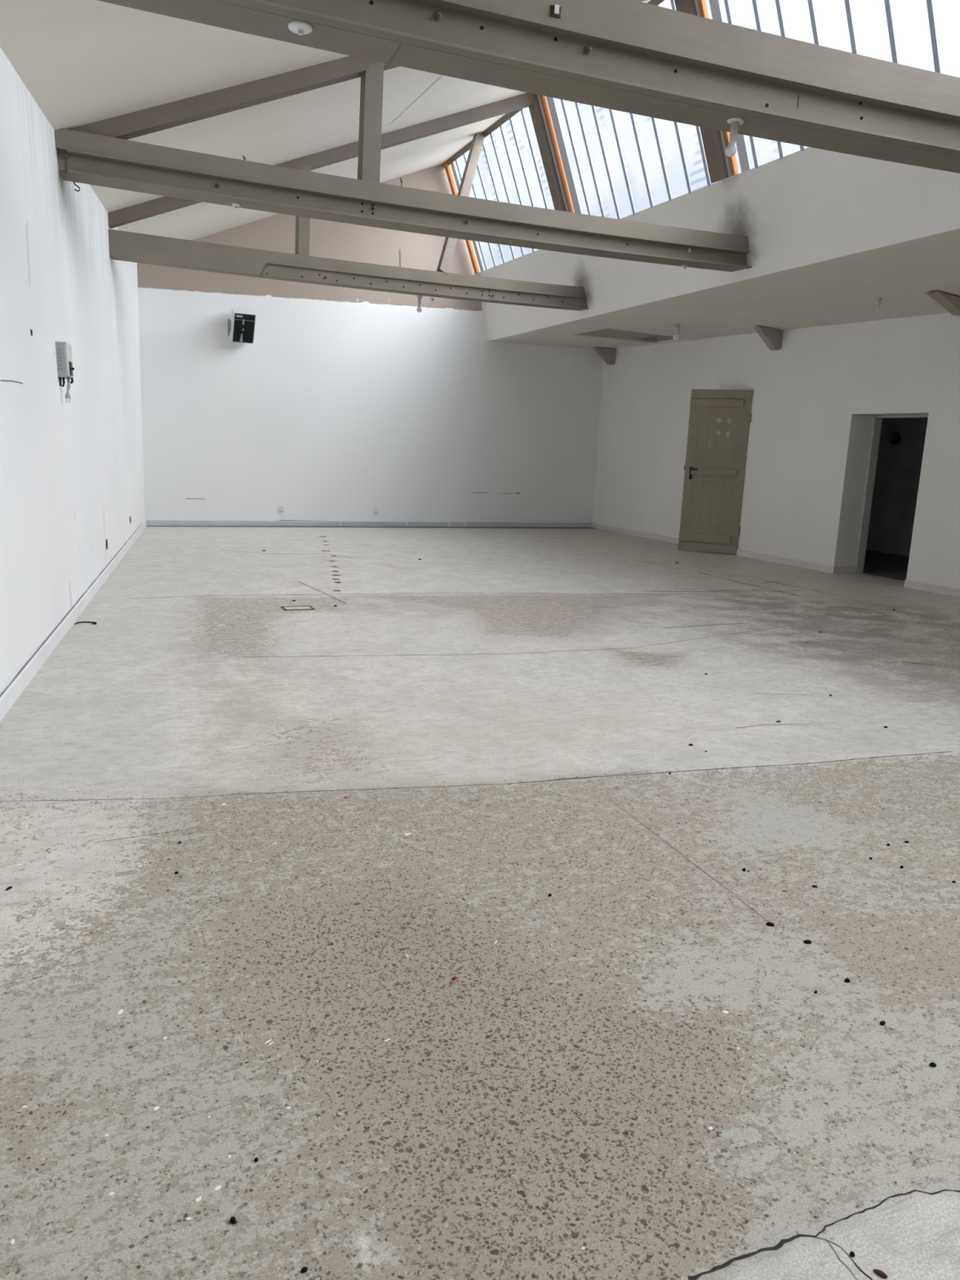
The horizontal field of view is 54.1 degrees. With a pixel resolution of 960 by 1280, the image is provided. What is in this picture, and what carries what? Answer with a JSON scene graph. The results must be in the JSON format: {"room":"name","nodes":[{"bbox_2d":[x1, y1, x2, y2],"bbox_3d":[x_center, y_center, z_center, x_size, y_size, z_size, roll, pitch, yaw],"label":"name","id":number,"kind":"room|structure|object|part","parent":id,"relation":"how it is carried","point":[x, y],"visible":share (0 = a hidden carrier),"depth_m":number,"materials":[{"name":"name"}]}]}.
{"room":"empty loft hall","nodes":[
{"label":"empty loft hall","id":0,"kind":"room"},
{"bbox_2d":[0,47,145,693],"bbox_3d":[-2.601,-1.594,4.727,0.505,3.924,19.874,-1,12,-15],"label":"wall","id":1,"kind":"structure","parent":0,"point":[72,473],"depth_m":6.62,"materials":[{"name":"white paint"}]},
{"bbox_2d":[55,341,74,402],"bbox_3d":[-3.055,-1.973,6.957,0.104,0.427,0.305,-1,12,-16],"label":"switch box","id":2,"kind":"object","parent":1,"relation":"attached to","point":[65,369],"visible":1,"depth_m":6.82,"materials":[{"name":"grey plastic"}]},
{"bbox_3d":[-3.036,-2.066,6.944,0.022,0.238,0.281,-1,12,-16],"label":"lid","id":3,"kind":"part","parent":2,"relation":"part of","materials":[{"name":"white plastic"}]},
{"bbox_2d":[69,361,74,376],"bbox_3d":[-3.032,-2.006,6.958,0.060,0.096,0.101,-3,13,-23],"label":"switch plate","id":4,"kind":"object","parent":2,"relation":"attached to","point":[71,368],"depth_m":6.94,"materials":[{"name":"black plastic"}]},
{"bbox_2d":[0,520,146,721],"bbox_3d":[-2.512,0.223,5.145,0.028,0.105,19.312,-1,12,-16],"label":"baseboard","id":5,"kind":"structure","parent":1,"relation":"attached to","point":[18,684],"depth_m":6.17,"materials":[{"name":"white paint"}]},
{"bbox_2d":[0,0,650,239],"bbox_3d":[-0.434,-4.427,5.062,7.957,3.378,19.600,-3,13,-23],"label":"ceiling","id":6,"kind":"structure","parent":0,"point":[82,62],"depth_m":7.38,"materials":[{"name":"white paint"}]},
{"bbox_2d":[107,93,589,311],"bbox_3d":[-1.603,-5.789,12.102,6.092,2.636,2.001,-3,13,-23],"label":"roof truss","id":7,"kind":"object","parent":6,"relation":"attached to","point":[124,246],"visible":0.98,"depth_m":11.40,"materials":[{"name":"beige paint"}]},
{"bbox_3d":[-2.095,-5.069,11.136,0.150,1.020,0.180,-3,13,-23],"label":"king post","id":8,"kind":"part","parent":7,"relation":"part of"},
{"bbox_2d":[416,295,422,312],"bbox_3d":[-0.777,-4.311,12.082,0.080,0.203,0.080,-3,13,-23],"label":"fitting","id":9,"kind":"object","parent":7,"relation":"hanging from","point":[419,309],"visible":1,"depth_m":12.06,"materials":[{"name":"grey plastic"}]},
{"bbox_3d":[-0.779,-4.261,12.092,0.068,0.100,0.068,-3,13,-23],"label":"bulb","id":10,"kind":"part","parent":9,"relation":"part of","materials":[{"name":"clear glass"}]},
{"bbox_2d":[53,0,751,271],"bbox_3d":[-0.201,-5.007,8.313,6.601,2.672,0.352,-3,13,-24],"label":"roof truss","id":11,"kind":"object","parent":6,"relation":"attached to","point":[100,153],"visible":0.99,"depth_m":7.99,"materials":[{"name":"beige paint"}]},
{"bbox_2d":[72,181,79,191],"bbox_3d":[-3.193,-3.596,7.443,0.056,0.092,0.010,-3,13,-23],"label":"hook","id":12,"kind":"object","parent":11,"relation":"hanging from","point":[75,184],"visible":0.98,"depth_m":7.45,"materials":[{"name":"grey metal"}]},
{"bbox_2d":[231,202,240,208],"bbox_3d":[-2.032,-3.619,7.842,0.072,0.038,0.072,-3,13,-23],"label":"ceiling rose","id":13,"kind":"object","parent":11,"relation":"attached to","point":[235,205],"visible":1,"depth_m":7.82,"materials":[{"name":"white plastic"}]},
{"bbox_3d":[-0.942,-4.429,8.086,0.177,0.977,0.150,-3,13,-23],"label":"king post","id":14,"kind":"part","parent":11,"relation":"part of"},
{"bbox_2d":[97,0,959,173],"bbox_3d":[1.052,-4.259,4.828,7.201,2.802,0.413,-2,13,-22],"label":"roof beam","id":15,"kind":"structure","parent":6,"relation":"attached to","point":[632,56],"depth_m":4.88,"materials":[{"name":"beige paint"}]},
{"bbox_2d":[288,20,312,35],"bbox_3d":[-0.827,-2.807,4.329,0.112,0.038,0.112,-3,13,-23],"label":"ceiling rose","id":16,"kind":"object","parent":15,"relation":"attached to","point":[300,28],"visible":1,"depth_m":4.31,"materials":[{"name":"white plastic"}]},
{"bbox_2d":[550,4,560,17],"bbox_3d":[0.372,-3.074,4.598,0.052,0.048,0.019,-3,13,-23],"label":"clip","id":17,"kind":"object","parent":15,"relation":"attached to","point":[555,9],"visible":1,"depth_m":4.59,"materials":[{"name":"white plastic"}]},
{"bbox_2d":[724,117,744,156],"bbox_3d":[1.428,-2.818,5.284,0.094,0.197,0.094,-3,13,-23],"label":"fitting","id":18,"kind":"object","parent":15,"relation":"hanging from","point":[731,150],"visible":1,"depth_m":5.26,"materials":[{"name":"grey plastic"}]},
{"bbox_3d":[1.412,-2.768,5.288,0.062,0.096,0.062,-3,13,-23],"label":"bulb","id":19,"kind":"part","parent":18,"relation":"part of","materials":[{"name":"white glass"}]},
{"bbox_2d":[442,0,664,165],"bbox_3d":[3.175,-5.847,6.345,0.080,0.529,19.202,-3,13,-23],"label":"trim","id":20,"kind":"structure","parent":6,"relation":"attached to","point":[505,117],"depth_m":13.27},
{"bbox_2d":[443,0,942,273],"bbox_3d":[3.202,-5.221,7.170,0.803,2.064,18.400,-3,13,-23],"label":"window","id":21,"kind":"structure","parent":6,"relation":"attached to","point":[700,5],"depth_m":11.19,"materials":[{"name":"white"}]},
{"bbox_2d":[137,164,603,527],"bbox_3d":[-1.361,-4.808,15.441,8.628,5.965,0.304,-3,13,-24],"label":"wall","id":22,"kind":"structure","parent":0,"point":[343,403],"depth_m":15.09,"materials":[{"name":"paint"}]},
{"bbox_2d":[227,307,255,343],"bbox_3d":[-3.548,-4.699,14.089,0.375,0.490,0.428,-3,13,-26],"label":"heater","id":23,"kind":"object","parent":22,"relation":"attached to","point":[241,326],"visible":1,"depth_m":13.98,"materials":[{"name":"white metal"}]},
{"bbox_2d":[232,313,254,342],"bbox_3d":[-3.509,-4.631,13.986,0.293,0.378,0.178,-3,13,-26],"label":"grille","id":24,"kind":"object","parent":23,"relation":"attached to","point":[243,324],"depth_m":13.97,"materials":[{"name":"black metal"}]},
{"bbox_2d":[278,505,284,511],"bbox_3d":[-3.180,-2.097,15.037,0.084,0.100,0.018,-3,13,-23],"label":"wall socket","id":25,"kind":"object","parent":22,"relation":"attached to","point":[281,508],"visible":1,"depth_m":15.03,"materials":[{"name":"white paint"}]},
{"bbox_2d":[146,520,592,528],"bbox_3d":[-1.487,-1.952,15.855,7.871,0.098,0.170,-3,13,-23],"label":"baseboard","id":26,"kind":"structure","parent":22,"relation":"attached to","point":[148,522],"depth_m":15.60,"materials":[{"name":"grey paint"}]},
{"bbox_2d":[373,506,378,513],"bbox_3d":[-1.730,-2.163,15.696,0.084,0.100,0.018,-3,13,-23],"label":"wall socket","id":27,"kind":"object","parent":22,"relation":"attached to","point":[375,508],"visible":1,"depth_m":15.69,"materials":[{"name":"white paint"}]},
{"bbox_2d":[0,526,959,1279],"bbox_3d":[2.384,0.042,7.400,14.150,0.052,19.530,-3,13,-23],"label":"floor","id":28,"kind":"structure","parent":0,"point":[522,704],"depth_m":2.89,"materials":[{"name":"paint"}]},
{"bbox_2d":[74,621,96,624],"bbox_3d":[-2.922,-0.127,6.969,0.152,0.024,0.080,-3,13,-23],"label":"strip","id":29,"kind":"object","parent":28,"relation":"on","point":[93,623],"visible":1,"depth_m":6.98,"materials":[{"name":"black metal"}]},
{"bbox_2d":[117,1008,123,1014],"bbox_3d":[-0.895,0.926,2.344,0.011,0.003,0.024,2,12,-3],"label":"flake","id":30,"kind":"object","parent":28,"relation":"on","point":[121,1011],"visible":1,"depth_m":2.34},
{"bbox_2d":[195,1196,201,1201],"bbox_3d":[-0.533,1.059,1.780,0.012,0.003,0.011,-3,13,-23],"label":"flake","id":31,"kind":"object","parent":28,"relation":"on","point":[197,1199],"visible":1,"depth_m":1.78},
{"bbox_2d":[214,1185,221,1190],"bbox_3d":[-0.504,1.054,1.810,0.010,0.003,0.015,11,14,36],"label":"flake","id":32,"kind":"object","parent":28,"relation":"on","point":[219,1187],"visible":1,"depth_m":1.81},
{"bbox_2d":[229,1216,235,1224],"bbox_3d":[-0.455,1.068,1.732,0.012,0.010,0.013,-3,13,-23],"label":"crumb","id":33,"kind":"object","parent":28,"relation":"on","point":[233,1220],"visible":1,"depth_m":1.73,"materials":[{"name":"black rubber"}]},
{"bbox_2d":[280,605,315,610],"bbox_3d":[-1.544,-0.270,7.969,0.250,0.007,0.170,-3,13,-23],"label":"box","id":34,"kind":"object","parent":28,"relation":"on","point":[291,607],"visible":1,"depth_m":7.96,"materials":[{"name":"metal"}]},
{"bbox_3d":[-1.544,-0.269,7.970,0.218,0.004,0.134,-3,13,-23],"label":"lid","id":35,"kind":"part","parent":34,"relation":"part of","materials":[{"name":"beige metal"}]},
{"bbox_2d":[300,1266,307,1273],"bbox_3d":[-0.306,1.096,1.638,0.013,0.007,0.009,-3,13,-23],"label":"crumb","id":36,"kind":"object","parent":28,"relation":"on","point":[304,1269],"visible":1,"depth_m":1.64,"materials":[{"name":"black rubber"}]},
{"bbox_2d":[765,921,774,926],"bbox_3d":[0.900,0.881,2.915,0.026,0.010,0.012,7,12,20],"label":"crumb","id":37,"kind":"object","parent":28,"relation":"on","point":[771,924],"visible":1,"depth_m":2.91,"materials":[{"name":"black rubber"}]},
{"bbox_2d":[803,939,811,943],"bbox_3d":[0.982,0.904,2.820,0.023,0.009,0.016,-3,13,-23],"label":"crumb","id":38,"kind":"object","parent":28,"relation":"on","point":[806,941],"visible":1,"depth_m":2.82,"materials":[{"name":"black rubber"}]},
{"bbox_2d":[844,977,850,982],"bbox_3d":[1.022,0.947,2.619,0.015,0.010,0.013,-3,13,-23],"label":"crumb","id":39,"kind":"object","parent":28,"relation":"on","point":[846,980],"visible":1,"depth_m":2.62,"materials":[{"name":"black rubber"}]},
{"bbox_2d":[849,1251,854,1257],"bbox_3d":[0.680,1.121,1.718,0.010,0.007,0.009,6,12,16],"label":"crumb","id":40,"kind":"object","parent":28,"relation":"on","point":[851,1253],"visible":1,"depth_m":1.72,"materials":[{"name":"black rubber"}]},
{"bbox_2d":[873,1268,887,1278],"bbox_3d":[0.715,1.131,1.680,0.011,0.007,0.024,-8,15,-40],"label":"scrap","id":41,"kind":"object","parent":28,"relation":"on","point":[879,1273],"visible":1,"depth_m":1.68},
{"bbox_2d":[880,1020,885,1025],"bbox_3d":[1.039,0.988,2.428,0.016,0.009,0.010,-3,13,-23],"label":"crumb","id":42,"kind":"object","parent":28,"relation":"on","point":[882,1023],"visible":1,"depth_m":2.42,"materials":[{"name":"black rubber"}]},
{"bbox_2d":[929,1062,936,1066],"bbox_3d":[1.092,1.024,2.268,0.014,0.009,0.012,-3,13,-23],"label":"crumb","id":43,"kind":"object","parent":28,"relation":"on","point":[932,1064],"visible":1,"depth_m":2.27,"materials":[{"name":"black rubber"}]},
{"bbox_2d":[475,146,959,342],"bbox_3d":[3.917,-3.650,7.172,0.399,1.132,19.600,-3,13,-23],"label":"wall","id":44,"kind":"structure","parent":0,"point":[809,206],"depth_m":9.32,"materials":[{"name":"white paint"}]},
{"bbox_2d":[497,228,959,349],"bbox_3d":[5.098,-3.210,7.797,2.497,0.794,19.600,-3,13,-23],"label":"ceiling","id":45,"kind":"structure","parent":0,"point":[846,289],"depth_m":10.62,"materials":[{"name":"paint"}]},
{"bbox_2d":[578,328,680,342],"bbox_3d":[2.365,-4.755,14.479,1.538,0.118,1.038,-3,13,-23],"label":"ceiling hatch","id":46,"kind":"object","parent":45,"relation":"attached to","point":[607,332],"visible":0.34,"depth_m":14.62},
{"bbox_3d":[2.176,-4.705,14.407,1.108,0.025,1.016,-3,13,-23],"label":"panel","id":47,"kind":"part","parent":46,"relation":"part of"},
{"bbox_2d":[672,324,679,340],"bbox_3d":[2.731,-4.257,13.053,0.104,0.203,0.104,-3,13,-23],"label":"fitting","id":48,"kind":"object","parent":45,"relation":"hanging from","point":[676,336],"visible":1,"depth_m":13.02,"materials":[{"name":"grey plastic"}]},
{"bbox_3d":[2.729,-4.207,13.064,0.104,0.100,0.104,-3,13,-23],"label":"bulb","id":49,"kind":"part","parent":48,"relation":"part of","materials":[{"name":"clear glass"}]},
{"bbox_2d":[876,297,882,311],"bbox_3d":[4.266,-3.584,10.060,0.060,0.133,0.060,-3,13,-23],"label":"fitting","id":50,"kind":"object","parent":45,"relation":"hanging from","point":[878,299],"visible":1,"depth_m":10.05,"materials":[{"name":"grey plastic"}]},
{"bbox_2d":[592,312,959,589],"bbox_3d":[6.180,-1.744,8.666,0.450,3.350,19.700,-3,13,-23],"label":"wall","id":51,"kind":"structure","parent":0,"point":[816,398],"depth_m":12.45,"materials":[{"name":"white paint"}]},
{"bbox_2d":[593,346,616,364],"bbox_3d":[2.171,-4.975,16.489,0.402,0.269,0.150,-3,13,-23],"label":"wall bracket","id":52,"kind":"object","parent":51,"relation":"attached to","point":[608,355],"visible":1,"depth_m":16.47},
{"bbox_2d":[591,522,679,543],"bbox_3d":[2.751,-1.794,15.987,0.030,0.090,3.310,-3,13,-23],"label":"baseboard","id":53,"kind":"structure","parent":51,"relation":"attached to","point":[641,534],"depth_m":16.10,"materials":[{"name":"white paint"}]},
{"bbox_2d":[678,389,752,554],"bbox_3d":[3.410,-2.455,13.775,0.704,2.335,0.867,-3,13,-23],"label":"door","id":54,"kind":"structure","parent":51,"relation":"in","point":[718,427],"depth_m":13.66,"materials":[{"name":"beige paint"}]},
{"bbox_3d":[3.095,-2.449,13.815,0.040,0.180,0.010,8,13,24],"label":"lock plate","id":55,"kind":"part","parent":54,"relation":"part of","materials":[{"name":"black plastic"}]},
{"bbox_3d":[3.311,-1.507,13.878,0.753,0.120,0.030,8,13,24],"label":"rail","id":56,"kind":"part","parent":54,"relation":"part of","materials":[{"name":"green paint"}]},
{"bbox_3d":[3.355,-1.363,13.890,0.859,0.123,0.018,8,13,24],"label":"rail","id":57,"kind":"part","parent":54,"relation":"part of","materials":[{"name":"green paint"}]},
{"bbox_3d":[3.394,-2.438,13.664,0.658,0.085,0.030,8,13,24],"label":"rail","id":58,"kind":"part","parent":54,"relation":"part of","materials":[{"name":"green paint"}]},
{"bbox_3d":[3.392,-3.397,13.485,0.753,0.095,0.030,8,13,24],"label":"rail","id":59,"kind":"part","parent":54,"relation":"part of","materials":[{"name":"green paint"}]},
{"bbox_3d":[3.447,-3.517,13.444,0.859,0.120,0.018,8,13,24],"label":"rail","id":60,"kind":"part","parent":54,"relation":"part of","materials":[{"name":"green paint"}]},
{"bbox_2d":[753,326,783,350],"bbox_3d":[3.867,-4.059,12.679,0.402,0.268,0.150,-3,13,-23],"label":"wall bracket","id":61,"kind":"object","parent":51,"relation":"attached to","point":[772,338],"visible":1,"depth_m":12.66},
{"bbox_3d":[4.044,-4.070,12.755,0.016,0.234,0.150,-3,13,-23],"label":"wall plate","id":62,"kind":"part","parent":61,"relation":"part of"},
{"bbox_2d":[735,548,832,573],"bbox_3d":[4.132,-1.091,12.880,0.030,0.090,1.914,-3,13,-23],"label":"baseboard","id":63,"kind":"structure","parent":51,"relation":"attached to","point":[808,565],"depth_m":12.79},
{"bbox_2d":[831,565,856,573],"bbox_3d":[4.695,-0.904,12.094,0.419,0.090,0.025,-3,13,-23],"label":"baseboard reveal","id":64,"kind":"structure","parent":51,"relation":"attached to","point":[846,569],"depth_m":12.07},
{"bbox_2d":[855,414,928,573],"bbox_3d":[5.171,-1.727,11.485,0.120,1.987,1.158,-3,13,-23],"label":"door frame","id":65,"kind":"structure","parent":51,"relation":"in","point":[877,423],"depth_m":11.95,"materials":[{"name":"grey paint"}]},
{"bbox_2d":[903,579,959,597],"bbox_3d":[7.356,0.551,5.627,0.030,0.090,11.996,-3,13,-23],"label":"baseboard","id":66,"kind":"structure","parent":51,"relation":"attached to","point":[953,592],"depth_m":10.63,"materials":[{"name":"white paint"}]},
{"bbox_2d":[926,291,959,315],"bbox_3d":[4.948,-3.444,9.689,0.852,0.178,0.180,-3,13,-23],"label":"wall bracket","id":67,"kind":"object","parent":51,"relation":"attached to","point":[950,303],"visible":1,"depth_m":9.57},
{"bbox_2d":[866,417,928,548],"bbox_3d":[5.942,-2.393,13.218,2.790,2.750,6.900,-3,13,-23],"label":"wall","id":68,"kind":"structure","parent":0,"point":[898,468],"depth_m":14.79,"materials":[{"name":"paint"}]},
{"bbox_2d":[866,542,910,556],"bbox_3d":[6.966,-1.206,13.942,0.040,0.120,6.500,-3,13,-23],"label":"baseboard","id":69,"kind":"structure","parent":68,"relation":"attached to","point":[870,546],"depth_m":14.96,"materials":[{"name":"paint"}]},
{"bbox_2d":[888,431,901,444],"bbox_3d":[6.487,-3.170,14.763,0.095,0.200,0.200,-3,13,-23],"label":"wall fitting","id":70,"kind":"object","parent":68,"relation":"attached to","point":[895,437],"visible":1,"depth_m":14.72,"materials":[{"name":"black"}]}
]}

